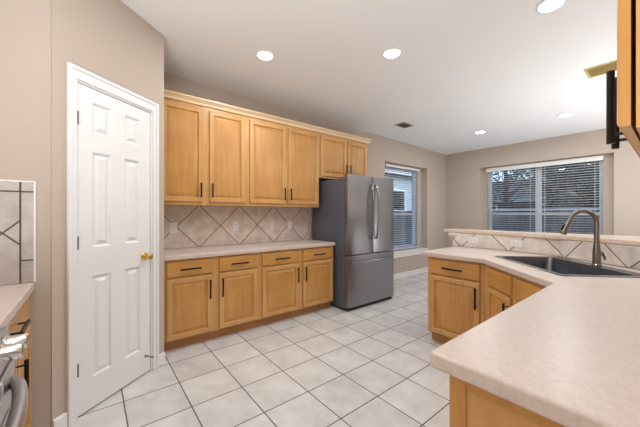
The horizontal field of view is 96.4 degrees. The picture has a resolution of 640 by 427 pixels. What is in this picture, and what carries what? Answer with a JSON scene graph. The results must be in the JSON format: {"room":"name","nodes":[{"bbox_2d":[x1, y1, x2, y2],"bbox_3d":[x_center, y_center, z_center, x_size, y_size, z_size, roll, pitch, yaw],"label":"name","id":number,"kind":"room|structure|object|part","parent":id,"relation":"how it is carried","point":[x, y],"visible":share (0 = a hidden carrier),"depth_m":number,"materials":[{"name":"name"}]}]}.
{"room":"kitchen","nodes":[
{"label":"kitchen","id":0,"kind":"room"},
{"bbox_2d":[0,0,50,426],"bbox_3d":[-1.893,-0.150,1.489,0.744,2.900,0.110,0,0,-39],"label":"wall","id":1,"kind":"structure","parent":0,"point":[25,25],"depth_m":1.63,"materials":[{"name":"paint"}]},
{"bbox_2d":[0,179,35,284],"bbox_3d":[-1.879,0.099,1.423,0.663,0.572,0.010,0,0,-39],"label":"backsplash","id":2,"kind":"structure","parent":1,"relation":"attached to","point":[17,197],"depth_m":1.58,"materials":[{"name":"tile"}]},
{"bbox_2d":[51,0,163,426],"bbox_3d":[-1.523,-0.150,2.103,0.115,2.900,0.859,0,0,13],"label":"wall","id":3,"kind":"structure","parent":0,"point":[107,39],"depth_m":1.84,"materials":[{"name":"paint"}]},
{"bbox_2d":[52,412,66,426],"bbox_3d":[-1.551,1.252,1.706,0.013,0.095,0.072,0,0,13],"label":"baseboard","id":4,"kind":"structure","parent":3,"relation":"attached to","point":[60,421],"depth_m":1.71,"materials":[{"name":"paint"}]},
{"bbox_2d":[66,62,158,426],"bbox_3d":[-1.513,0.186,2.099,0.137,2.228,0.706,0,0,13],"label":"trim","id":5,"kind":"structure","parent":3,"relation":"attached to","point":[74,72],"depth_m":1.79,"materials":[{"name":"white paint"}]},
{"bbox_2d":[77,83,153,415],"bbox_3d":[-1.454,0.227,2.081,0.110,2.122,0.577,0,0,13],"label":"door","id":6,"kind":"structure","parent":3,"relation":"in","point":[113,238],"depth_m":2.05,"materials":[{"name":"white paint"}]},
{"bbox_3d":[-1.387,0.342,2.302,0.069,0.062,0.062,0,0,13],"label":"door knob","id":7,"kind":"part","parent":6,"relation":"part of","materials":[{"name":"gold metal"}]},
{"bbox_2d":[159,352,164,365],"bbox_3d":[-1.369,1.252,2.469,0.013,0.095,0.075,0,0,13],"label":"baseboard","id":8,"kind":"structure","parent":3,"relation":"attached to","point":[162,355],"depth_m":2.47,"materials":[{"name":"paint"}]},
{"bbox_2d":[70,271,449,426],"bbox_3d":[2.202,1.325,2.209,8.200,0.050,7.100,0,0,-39],"label":"floor","id":9,"kind":"structure","parent":0,"point":[367,366],"depth_m":2.29,"materials":[{"name":"tile"}]},
{"bbox_2d":[0,326,28,426],"bbox_3d":[-1.098,0.845,0.532,0.763,0.911,0.758,0,0,-39],"label":"range","id":10,"kind":"object","parent":9,"relation":"on","point":[14,393],"visible":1,"depth_m":0.90,"materials":[{"name":"metal"}]},
{"bbox_3d":[-0.871,0.453,0.713,0.023,0.115,0.758,0,0,-39],"label":"control panel","id":11,"kind":"part","parent":10,"relation":"part of","materials":[{"name":"metal"}]},
{"bbox_3d":[-0.867,0.787,0.716,0.034,0.545,0.750,0,0,-39],"label":"oven door","id":12,"kind":"part","parent":10,"relation":"part of","materials":[{"name":"metal"}]},
{"bbox_3d":[-0.971,0.434,0.897,0.056,0.062,0.062,0,0,-39],"label":"knob","id":13,"kind":"part","parent":10,"relation":"part of","materials":[{"name":"silver metal"}]},
{"bbox_3d":[-1.024,0.434,0.963,0.056,0.062,0.062,0,0,-39],"label":"knob","id":14,"kind":"part","parent":10,"relation":"part of","materials":[{"name":"silver metal"}]},
{"bbox_3d":[-0.834,0.575,0.743,0.086,0.037,0.676,0,0,-39],"label":"oven handle","id":15,"kind":"part","parent":10,"relation":"part of","materials":[{"name":"metal"}]},
{"bbox_2d":[7,297,30,426],"bbox_3d":[-1.618,0.867,1.123,0.686,0.866,0.785,0,0,-39],"label":"base cabinet","id":16,"kind":"object","parent":9,"relation":"on","point":[20,323],"visible":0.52,"depth_m":1.37,"materials":[{"name":"brown wood"}]},
{"bbox_3d":[-1.267,0.898,1.153,0.020,0.573,0.334,0,0,-39],"label":"door","id":17,"kind":"part","parent":16,"relation":"part of","materials":[{"name":"brown wood"}]},
{"bbox_3d":[-1.328,0.520,1.230,0.020,0.150,0.530,0,0,-39],"label":"drawer","id":18,"kind":"part","parent":16,"relation":"part of","materials":[{"name":"brown wood"}]},
{"bbox_2d":[0,282,33,327],"bbox_3d":[-1.630,0.409,1.109,0.659,0.046,0.792,0,0,-39],"label":"countertop","id":19,"kind":"structure","parent":16,"relation":"on","point":[12,297],"depth_m":1.32,"materials":[{"name":"beige laminate"}]},
{"bbox_3d":[-1.305,0.497,1.248,0.040,0.016,0.190,0,0,-39],"label":"handle","id":20,"kind":"part","parent":16,"relation":"part of","materials":[{"name":"black metal"}]},
{"bbox_3d":[-1.332,0.752,1.282,0.040,0.190,0.017,0,0,-39],"label":"handle","id":21,"kind":"part","parent":16,"relation":"part of","materials":[{"name":"black metal"}]},
{"bbox_3d":[-1.500,0.898,1.444,0.020,0.573,0.371,0,0,-39],"label":"door","id":22,"kind":"part","parent":16,"relation":"part of","materials":[{"name":"brown wood"}]},
{"bbox_3d":[-1.567,0.520,1.522,0.012,0.150,0.165,0,0,-39],"label":"filler panel","id":23,"kind":"part","parent":16,"relation":"part of","materials":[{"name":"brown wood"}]},
{"bbox_2d":[164,253,258,351],"bbox_3d":[-1.231,0.867,3.137,0.972,0.866,0.639,0,0,-39],"label":"base cabinet","id":24,"kind":"object","parent":9,"relation":"on","point":[206,298],"visible":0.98,"depth_m":2.88,"materials":[{"name":"brown wood"}]},
{"bbox_3d":[-1.257,0.525,2.771,0.414,0.140,0.020,0,0,-39],"label":"drawer","id":25,"kind":"part","parent":24,"relation":"part of","materials":[{"name":"brown wood"}]},
{"bbox_3d":[-1.257,0.898,2.771,0.414,0.573,0.020,0,0,-39],"label":"door","id":26,"kind":"part","parent":24,"relation":"part of","materials":[{"name":"brown wood"}]},
{"bbox_3d":[-1.238,0.525,2.748,0.190,0.016,0.040,0,0,-39],"label":"handle","id":27,"kind":"part","parent":24,"relation":"part of","materials":[{"name":"black metal"}]},
{"bbox_3d":[-1.097,0.752,2.861,0.017,0.190,0.040,0,0,-39],"label":"handle","id":28,"kind":"part","parent":24,"relation":"part of","materials":[{"name":"black metal"}]},
{"bbox_3d":[-0.999,0.752,2.940,0.017,0.190,0.040,0,0,-39],"label":"handle","id":29,"kind":"part","parent":24,"relation":"part of","materials":[{"name":"black metal"}]},
{"bbox_3d":[-0.873,0.525,3.079,0.423,0.140,0.020,0,0,-39],"label":"drawer","id":30,"kind":"part","parent":24,"relation":"part of","materials":[{"name":"brown wood"}]},
{"bbox_3d":[-0.873,0.898,3.079,0.423,0.573,0.020,0,0,-39],"label":"door","id":31,"kind":"part","parent":24,"relation":"part of","materials":[{"name":"brown wood"}]},
{"bbox_2d":[256,246,332,326],"bbox_3d":[-0.415,0.867,3.789,1.115,0.866,0.639,0,0,-39],"label":"base cabinet","id":32,"kind":"object","parent":9,"relation":"on","point":[294,282],"visible":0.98,"depth_m":3.53,"materials":[{"name":"brown wood"}]},
{"bbox_2d":[164,239,334,260],"bbox_3d":[-0.804,0.410,3.497,2.112,0.044,0.617,0,0,-39],"label":"countertop","id":33,"kind":"structure","parent":32,"relation":"on","point":[221,250],"depth_m":3.22,"materials":[{"name":"beige laminate"}]},
{"bbox_3d":[-0.461,0.525,3.408,0.502,0.140,0.020,0,0,-39],"label":"drawer","id":34,"kind":"part","parent":32,"relation":"part of","materials":[{"name":"brown wood"}]},
{"bbox_3d":[-0.461,0.898,3.408,0.502,0.573,0.020,0,0,-39],"label":"door","id":35,"kind":"part","parent":32,"relation":"part of","materials":[{"name":"brown wood"}]},
{"bbox_3d":[-0.267,0.752,3.525,0.017,0.190,0.040,0,0,-39],"label":"handle","id":36,"kind":"part","parent":32,"relation":"part of","materials":[{"name":"black metal"}]},
{"bbox_3d":[-0.022,0.525,3.759,0.494,0.140,0.020,0,0,-39],"label":"drawer","id":37,"kind":"part","parent":32,"relation":"part of","materials":[{"name":"brown wood"}]},
{"bbox_3d":[-0.022,0.898,3.759,0.494,0.573,0.020,0,0,-39],"label":"door","id":38,"kind":"part","parent":32,"relation":"part of","materials":[{"name":"brown wood"}]},
{"bbox_2d":[313,174,393,310],"bbox_3d":[0.533,0.384,4.348,0.979,1.832,0.854,0,0,-39],"label":"refrigerator","id":39,"kind":"object","parent":9,"relation":"on","point":[354,212],"visible":0.98,"depth_m":4.00,"materials":[{"name":"metal"}]},
{"bbox_3d":[0.547,0.008,3.945,0.497,1.080,0.068,0,0,-39],"label":"door","id":40,"kind":"part","parent":39,"relation":"part of","materials":[{"name":"metal"}]},
{"bbox_3d":[0.736,0.905,4.096,0.979,0.686,0.068,0,0,-39],"label":"freezer drawer","id":41,"kind":"part","parent":39,"relation":"part of","materials":[{"name":"metal"}]},
{"bbox_3d":[0.773,0.648,4.048,0.882,0.022,0.068,0,0,-39],"label":"handle","id":42,"kind":"part","parent":39,"relation":"part of","materials":[{"name":"metal"}]},
{"bbox_3d":[0.740,-0.029,4.015,0.041,0.778,0.075,0,0,-39],"label":"handle","id":43,"kind":"part","parent":39,"relation":"part of","materials":[{"name":"metal"}]},
{"bbox_3d":[0.824,-0.029,4.082,0.028,0.777,0.075,0,0,-39],"label":"handle","id":44,"kind":"part","parent":39,"relation":"part of","materials":[{"name":"metal"}]},
{"bbox_3d":[0.934,0.008,4.254,0.472,1.080,0.068,0,0,-39],"label":"door","id":45,"kind":"part","parent":39,"relation":"part of","materials":[{"name":"metal"}]},
{"bbox_2d":[428,257,484,342],"bbox_3d":[1.527,0.867,2.925,0.761,0.866,0.538,0,0,-39],"label":"base cabinet","id":46,"kind":"object","parent":9,"relation":"on","point":[456,288],"visible":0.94,"depth_m":2.71,"materials":[{"name":"brown wood"}]},
{"bbox_3d":[1.246,0.525,2.700,0.040,0.016,0.190,0,0,-39],"label":"handle","id":47,"kind":"part","parent":46,"relation":"part of","materials":[{"name":"black metal"}]},
{"bbox_3d":[1.269,0.525,2.719,0.020,0.140,0.474,0,0,-39],"label":"drawer","id":48,"kind":"part","parent":46,"relation":"part of","materials":[{"name":"brown wood"}]},
{"bbox_3d":[1.269,0.898,2.719,0.020,0.573,0.474,0,0,-39],"label":"door","id":49,"kind":"part","parent":46,"relation":"part of","materials":[{"name":"brown wood"}]},
{"bbox_3d":[1.377,0.752,2.536,0.040,0.190,0.017,0,0,-39],"label":"handle","id":50,"kind":"part","parent":46,"relation":"part of","materials":[{"name":"black metal"}]},
{"bbox_2d":[450,375,564,426],"bbox_3d":[1.045,0.867,0.951,1.252,0.866,0.741,0,0,-39],"label":"base cabinet","id":51,"kind":"object","parent":9,"relation":"on","point":[470,405],"visible":0.16,"depth_m":0.74,"materials":[{"name":"brown wood"}]},
{"bbox_2d":[485,264,545,320],"bbox_3d":[1.798,0.867,2.009,0.930,0.866,1.887,0,0,6],"label":"base cabinet","id":52,"kind":"object","parent":9,"relation":"on","point":[503,290],"visible":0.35,"depth_m":2.18,"materials":[{"name":"brown wood"}]},
{"bbox_3d":[1.407,0.525,2.252,0.020,0.140,0.360,0,0,6],"label":"drawer","id":53,"kind":"part","parent":52,"relation":"part of","materials":[{"name":"brown wood"}]},
{"bbox_3d":[1.407,0.898,2.252,0.020,0.573,0.360,0,0,6],"label":"door","id":54,"kind":"part","parent":52,"relation":"part of","materials":[{"name":"brown wood"}]},
{"bbox_3d":[1.362,0.525,1.852,0.020,0.140,0.360,0,0,6],"label":"drawer","id":55,"kind":"part","parent":52,"relation":"part of","materials":[{"name":"brown wood"}]},
{"bbox_2d":[421,246,639,426],"bbox_3d":[1.198,0.409,1.845,2.685,0.046,1.945,0,0,-39],"label":"countertop","id":56,"kind":"structure","parent":52,"relation":"on","point":[567,354],"depth_m":0.82,"materials":[{"name":"beige laminate"}]},
{"bbox_2d":[495,256,639,277],"bbox_3d":[1.817,0.485,2.167,0.555,0.210,0.850,0,0,6],"label":"sink","id":57,"kind":"object","parent":56,"relation":"in","point":[561,266],"visible":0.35,"depth_m":2.27,"materials":[{"name":"metal"}]},
{"bbox_2d":[559,209,605,265],"bbox_3d":[1.956,0.170,2.123,0.320,0.419,0.060,0,0,6],"label":"faucet","id":58,"kind":"object","parent":56,"relation":"on","point":[596,251],"visible":1,"depth_m":2.11,"materials":[{"name":"silver metal"}]},
{"bbox_3d":[1.952,0.075,2.124,0.218,0.229,0.032,0,0,6],"label":"spout","id":59,"kind":"part","parent":58,"relation":"part of","materials":[{"name":"silver metal"}]},
{"bbox_2d":[164,73,445,273],"bbox_3d":[0.087,-0.150,4.807,8.140,2.900,0.300,0,0,-39],"label":"wall","id":60,"kind":"structure","parent":0,"point":[431,178],"depth_m":5.87,"materials":[{"name":"paint"}]},
{"bbox_2d":[164,98,246,206],"bbox_3d":[-1.331,-0.632,3.229,0.954,1.075,0.388,0,0,-39],"label":"upper cabinet","id":61,"kind":"object","parent":60,"relation":"attached to","point":[205,148],"visible":0.96,"depth_m":3.11,"materials":[{"name":"brown wood"}]},
{"bbox_3d":[-1.427,-0.632,2.968,0.408,1.005,0.020,0,0,-39],"label":"door","id":62,"kind":"part","parent":61,"relation":"part of","materials":[{"name":"brown wood"}]},
{"bbox_3d":[-1.176,-0.258,3.131,0.017,0.155,0.040,0,0,-39],"label":"handle","id":63,"kind":"part","parent":61,"relation":"part of","materials":[{"name":"black metal"}]},
{"bbox_3d":[-1.054,-0.632,3.267,0.412,1.005,0.020,0,0,-39],"label":"door","id":64,"kind":"part","parent":61,"relation":"part of","materials":[{"name":"brown wood"}]},
{"bbox_2d":[164,206,307,248],"bbox_3d":[-1.004,0.146,3.737,2.100,0.481,0.008,0,0,-39],"label":"backsplash","id":65,"kind":"structure","parent":60,"relation":"attached to","point":[197,226],"depth_m":3.61,"materials":[{"name":"tile"}]},
{"bbox_2d":[170,223,176,232],"bbox_3d":[-1.645,0.155,3.212,0.074,0.118,0.008,0,0,-39],"label":"wall outlet","id":66,"kind":"object","parent":65,"relation":"attached to","point":[173,226],"visible":1,"depth_m":3.21,"materials":[{"name":"beige plastic"}]},
{"bbox_2d":[233,221,237,230],"bbox_3d":[-1.081,0.155,3.663,0.074,0.118,0.008,0,0,-39],"label":"wall outlet","id":67,"kind":"object","parent":65,"relation":"attached to","point":[235,224],"visible":1,"depth_m":3.66,"materials":[{"name":"beige plastic"}]},
{"bbox_2d":[269,221,273,228],"bbox_3d":[-0.675,0.155,3.988,0.074,0.118,0.008,0,0,-39],"label":"wall outlet","id":68,"kind":"object","parent":65,"relation":"attached to","point":[271,223],"visible":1,"depth_m":3.98,"materials":[{"name":"beige plastic"}]},
{"bbox_2d":[287,221,291,228],"bbox_3d":[-0.442,0.155,4.174,0.074,0.118,0.008,0,0,-39],"label":"wall outlet","id":69,"kind":"object","parent":65,"relation":"attached to","point":[289,223],"visible":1,"depth_m":4.17,"materials":[{"name":"beige plastic"}]},
{"bbox_2d":[239,116,318,207],"bbox_3d":[-0.528,-0.632,3.871,1.099,1.075,0.388,0,0,-39],"label":"upper cabinet","id":70,"kind":"object","parent":60,"relation":"attached to","point":[283,160],"visible":1,"depth_m":3.70,"materials":[{"name":"brown wood"}]},
{"bbox_3d":[-0.649,-0.632,3.591,0.502,1.005,0.020,0,0,-39],"label":"door","id":71,"kind":"part","parent":70,"relation":"part of","materials":[{"name":"brown wood"}]},
{"bbox_3d":[-0.222,-0.632,3.932,0.510,1.005,0.020,0,0,-39],"label":"door","id":72,"kind":"part","parent":70,"relation":"part of","materials":[{"name":"brown wood"}]},
{"bbox_2d":[319,133,366,180],"bbox_3d":[0.301,-0.848,4.534,1.022,0.645,0.388,0,0,-39],"label":"upper cabinet","id":73,"kind":"object","parent":60,"relation":"attached to","point":[338,157],"visible":0.76,"depth_m":4.35,"materials":[{"name":"brown wood"}]},
{"bbox_2d":[164,89,371,143],"bbox_3d":[-0.484,-1.203,3.912,3.130,0.064,0.379,0,0,-39],"label":"crown molding","id":74,"kind":"structure","parent":73,"relation":"attached to","point":[169,94],"depth_m":3.45,"materials":[{"name":"brown wood"}]},
{"bbox_3d":[0.210,-0.843,4.278,0.510,0.585,0.020,0,0,-39],"label":"door","id":75,"kind":"part","parent":73,"relation":"part of","materials":[{"name":"brown wood"}]},
{"bbox_3d":[0.602,-0.843,4.591,0.427,0.585,0.020,0,0,-39],"label":"door","id":76,"kind":"part","parent":73,"relation":"part of","materials":[{"name":"brown wood"}]},
{"bbox_2d":[385,167,415,248],"bbox_3d":[1.707,-0.110,6.199,1.186,1.716,0.070,0,0,-39],"label":"window","id":77,"kind":"structure","parent":60,"relation":"in","point":[414,193],"depth_m":6.53,"materials":[{"name":"plastic"}]},
{"bbox_2d":[385,163,419,249],"bbox_3d":[1.775,-0.138,6.114,1.210,1.755,0.064,0,0,-39],"label":"window blind","id":78,"kind":"object","parent":77,"relation":"attached to","point":[386,164],"visible":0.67,"depth_m":6.12,"materials":[{"name":"paint"}]},
{"bbox_3d":[1.708,-0.110,6.198,1.130,1.660,0.043,0,0,-39],"label":"sash","id":79,"kind":"part","parent":77,"relation":"part of","materials":[{"name":"plastic"}]},
{"bbox_2d":[394,267,427,278],"bbox_3d":[1.884,1.252,6.042,3.050,0.095,0.013,0,0,-39],"label":"baseboard","id":80,"kind":"structure","parent":60,"relation":"attached to","point":[417,271],"depth_m":6.06,"materials":[{"name":"paint"}]},
{"bbox_2d":[394,248,428,257],"bbox_3d":[1.810,0.829,6.066,1.565,0.112,0.183,0,0,-39],"label":"window sill","id":81,"kind":"structure","parent":60,"relation":"attached to","point":[416,251],"depth_m":6.06,"materials":[{"name":"paint"}]},
{"bbox_2d":[121,0,616,154],"bbox_3d":[2.218,-1.595,2.158,8.240,0.309,7.200,0,0,-39],"label":"ceiling","id":82,"kind":"structure","parent":0,"point":[506,70],"depth_m":2.84,"materials":[{"name":"paint"}]},
{"bbox_2d":[255,50,274,60],"bbox_3d":[-0.535,-1.543,2.784,0.184,0.010,0.184,1,-1,-39],"label":"recessed light","id":83,"kind":"object","parent":82,"relation":"in","point":[266,55],"visible":1,"depth_m":2.78,"materials":[{"name":"white paint"}]},
{"bbox_2d":[258,52,271,59],"bbox_3d":[-0.535,-1.544,2.784,0.142,0.007,0.142,1,-1,-39],"label":"diffuser","id":84,"kind":"object","parent":83,"relation":"attached to","point":[263,55],"depth_m":2.78,"materials":[{"name":"white plastic"}]},
{"bbox_2d":[382,47,401,58],"bbox_3d":[0.685,-1.526,2.720,0.184,0.010,0.184,1,-1,-39],"label":"recessed light","id":85,"kind":"object","parent":82,"relation":"in","point":[390,53],"visible":1,"depth_m":2.71,"materials":[{"name":"white paint"}]},
{"bbox_2d":[384,50,399,57],"bbox_3d":[0.685,-1.527,2.720,0.142,0.007,0.142,1,-1,-39],"label":"diffuser","id":86,"kind":"object","parent":85,"relation":"attached to","point":[390,53],"depth_m":2.72,"materials":[{"name":"white plastic"}]},
{"bbox_2d":[395,122,413,127],"bbox_3d":[1.414,-1.492,4.812,0.280,0.010,0.200,1,-1,-39],"label":"ceiling vent","id":87,"kind":"object","parent":82,"relation":"in","point":[403,124],"visible":1,"depth_m":4.81,"materials":[{"name":"grey metal"}]},
{"bbox_2d":[535,0,566,13],"bbox_3d":[1.677,-1.519,2.076,0.184,0.010,0.184,1,-1,-39],"label":"recessed light","id":88,"kind":"object","parent":82,"relation":"in","point":[545,6],"visible":1,"depth_m":2.08,"materials":[{"name":"white paint"}]},
{"bbox_2d":[539,0,563,11],"bbox_3d":[1.677,-1.520,2.076,0.142,0.007,0.142,1,-1,-39],"label":"diffuser","id":89,"kind":"object","parent":88,"relation":"attached to","point":[549,5],"depth_m":2.08,"materials":[{"name":"white plastic"}]},
{"bbox_2d":[557,113,572,117],"bbox_3d":[3.642,-1.467,4.252,0.184,0.010,0.184,1,-1,-39],"label":"recessed light","id":90,"kind":"object","parent":82,"relation":"in","point":[564,114],"visible":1,"depth_m":4.25,"materials":[{"name":"white paint"}]},
{"bbox_2d":[584,60,616,77],"bbox_3d":[2.938,-1.492,2.930,0.280,0.010,0.307,1,-1,-39],"label":"ceiling vent","id":91,"kind":"object","parent":82,"relation":"in","point":[601,69],"visible":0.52,"depth_m":2.96,"materials":[{"name":"gold metal"}]},
{"bbox_2d":[446,128,639,247],"bbox_3d":[5.311,-0.150,4.471,0.300,2.900,6.750,0,0,-39],"label":"wall","id":92,"kind":"structure","parent":0,"point":[467,178],"depth_m":5.49,"materials":[{"name":"paint"}]},
{"bbox_2d":[489,160,602,234],"bbox_3d":[4.393,-0.165,5.735,0.075,1.606,1.846,0,0,-39],"label":"window","id":93,"kind":"structure","parent":92,"relation":"in","point":[538,223],"depth_m":5.71,"materials":[{"name":"plastic"}]},
{"bbox_3d":[4.103,-0.165,6.099,0.043,1.550,0.859,0,0,-39],"label":"sash","id":94,"kind":"part","parent":93,"relation":"part of","materials":[{"name":"plastic"}]},
{"bbox_2d":[486,155,603,232],"bbox_3d":[4.310,-0.188,5.668,0.064,1.655,1.870,0,0,-39],"label":"window blind","id":95,"kind":"object","parent":93,"relation":"attached to","point":[601,157],"visible":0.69,"depth_m":5.55,"materials":[{"name":"paint"}]},
{"bbox_3d":[4.387,-0.165,5.580,0.052,1.580,0.003,0,0,-39],"label":"ladder cord","id":96,"kind":"part","parent":95,"relation":"part of","materials":[{"name":"white fabric"}]},
{"bbox_3d":[4.679,-0.165,5.378,0.043,1.550,0.875,0,0,-39],"label":"sash","id":97,"kind":"part","parent":93,"relation":"part of","materials":[{"name":"plastic"}]},
{"bbox_2d":[453,233,639,269],"bbox_3d":[1.980,0.766,2.500,0.955,1.068,1.999,0,0,-39],"label":"wall","id":98,"kind":"structure","parent":0,"point":[462,233],"depth_m":2.45,"materials":[{"name":"paint"}]},
{"bbox_2d":[444,229,639,245],"bbox_3d":[2.016,0.246,2.621,1.017,0.108,2.144,0,0,-39],"label":"bar","id":99,"kind":"object","parent":98,"relation":"on","point":[611,239],"visible":0.91,"depth_m":2.65,"materials":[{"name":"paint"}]},
{"bbox_2d":[453,233,639,268],"bbox_3d":[2.065,0.308,2.497,0.302,0.152,2.164,0,0,-16],"label":"backsplash","id":100,"kind":"structure","parent":98,"relation":"attached to","point":[619,255],"depth_m":2.61,"materials":[{"name":"tile"}]},
{"bbox_2d":[468,236,478,242],"bbox_3d":[1.762,0.296,3.291,0.008,0.074,0.118,0,0,-37],"label":"wall outlet","id":101,"kind":"object","parent":100,"relation":"attached to","point":[471,239],"visible":1,"depth_m":3.29,"materials":[{"name":"white plastic"}]},
{"bbox_2d":[510,239,521,247],"bbox_3d":[2.013,0.302,2.936,0.008,0.074,0.118,0,0,-27],"label":"wall outlet","id":102,"kind":"object","parent":100,"relation":"attached to","point":[513,243],"visible":1,"depth_m":2.94,"materials":[{"name":"white plastic"}]},
{"bbox_3d":[1.409,-0.150,0.688,2.140,2.900,0.115,0,0,-39],"label":"wall","id":103,"kind":"structure","parent":0,"visible":0},
{"bbox_2d":[606,0,639,157],"bbox_3d":[0.923,-0.670,0.635,0.565,1.000,0.397,0,0,-39],"label":"upper cabinet","id":104,"kind":"object","parent":103,"relation":"attached to","point":[623,90],"visible":1,"depth_m":0.58,"materials":[{"name":"brown wood"}]},
{"bbox_3d":[0.772,-0.280,0.743,0.017,0.190,0.040,0,0,-39],"label":"handle","id":105,"kind":"part","parent":104,"relation":"part of","materials":[{"name":"black metal"}]},
{"bbox_3d":[0.844,-0.280,0.800,0.017,0.190,0.040,0,0,-39],"label":"handle","id":106,"kind":"part","parent":104,"relation":"part of","materials":[{"name":"black metal"}]},
{"bbox_3d":[0.717,-0.663,0.660,0.275,0.974,0.020,0,0,-39],"label":"door","id":107,"kind":"part","parent":104,"relation":"part of","materials":[{"name":"brown wood"}]},
{"bbox_3d":[0.940,-0.663,0.839,0.275,0.974,0.020,0,0,-39],"label":"door","id":108,"kind":"part","parent":104,"relation":"part of","materials":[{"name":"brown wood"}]},
{"label":"outside","id":109,"kind":"structure","parent":0,"visible":0},
{"bbox_3d":[8.747,1.645,8.276,36.000,0.110,30.000,0,0,-39],"label":"ground","id":110,"kind":"structure","parent":109,"visible":0},
{"bbox_2d":[385,169,411,209],"bbox_3d":[1.304,-0.901,16.831,8.740,5.002,7.140,0,0,-39],"label":"house","id":111,"kind":"structure","parent":110,"relation":"on","point":[408,206],"depth_m":15.17,"materials":[{"name":"white"}]},
{"bbox_3d":[4.051,-0.600,14.949,1.240,1.240,0.009,0,0,-39],"label":"pane","id":112,"kind":"part","parent":111,"relation":"part of","materials":[{"name":"clear glass"}]},
{"bbox_2d":[394,210,407,245],"bbox_3d":[0.981,0.720,9.901,6.900,1.760,0.080,0,0,-39],"label":"fence","id":113,"kind":"object","parent":110,"relation":"on","point":[400,225],"visible":0.09,"depth_m":11.73,"materials":[{"name":"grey wood"}]},
{"bbox_2d":[406,208,598,244],"bbox_3d":[7.045,0.720,8.195,0.080,1.760,14.000,0,0,-39],"label":"fence","id":114,"kind":"object","parent":110,"relation":"on","point":[498,221],"visible":0.06,"depth_m":8.78,"materials":[{"name":"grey wood"}]},
{"bbox_3d":[7.041,-0.141,8.192,0.070,0.039,14.000,0,0,-39],"label":"cap rail","id":115,"kind":"part","parent":114,"relation":"part of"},
{"bbox_2d":[492,169,542,207],"bbox_3d":[8.738,-1.456,13.447,3.486,6.120,3.932,0,0,-39],"label":"tree","id":116,"kind":"object","parent":110,"relation":"on","point":[505,184],"visible":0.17,"depth_m":13.31,"materials":[{"name":"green plant"}]},
{"bbox_2d":[492,179,598,216],"bbox_3d":[12.236,-0.251,17.891,7.340,3.702,11.140,0,0,-39],"label":"house","id":117,"kind":"structure","parent":110,"relation":"on","point":[516,205],"depth_m":15.02,"materials":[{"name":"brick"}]},
{"bbox_2d":[525,161,598,211],"bbox_3d":[8.848,-0.967,9.491,3.825,5.144,3.558,0,0,34],"label":"tree","id":118,"kind":"object","parent":110,"relation":"on","point":[587,203],"visible":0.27,"depth_m":8.99,"materials":[{"name":"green plant"}]}
]}

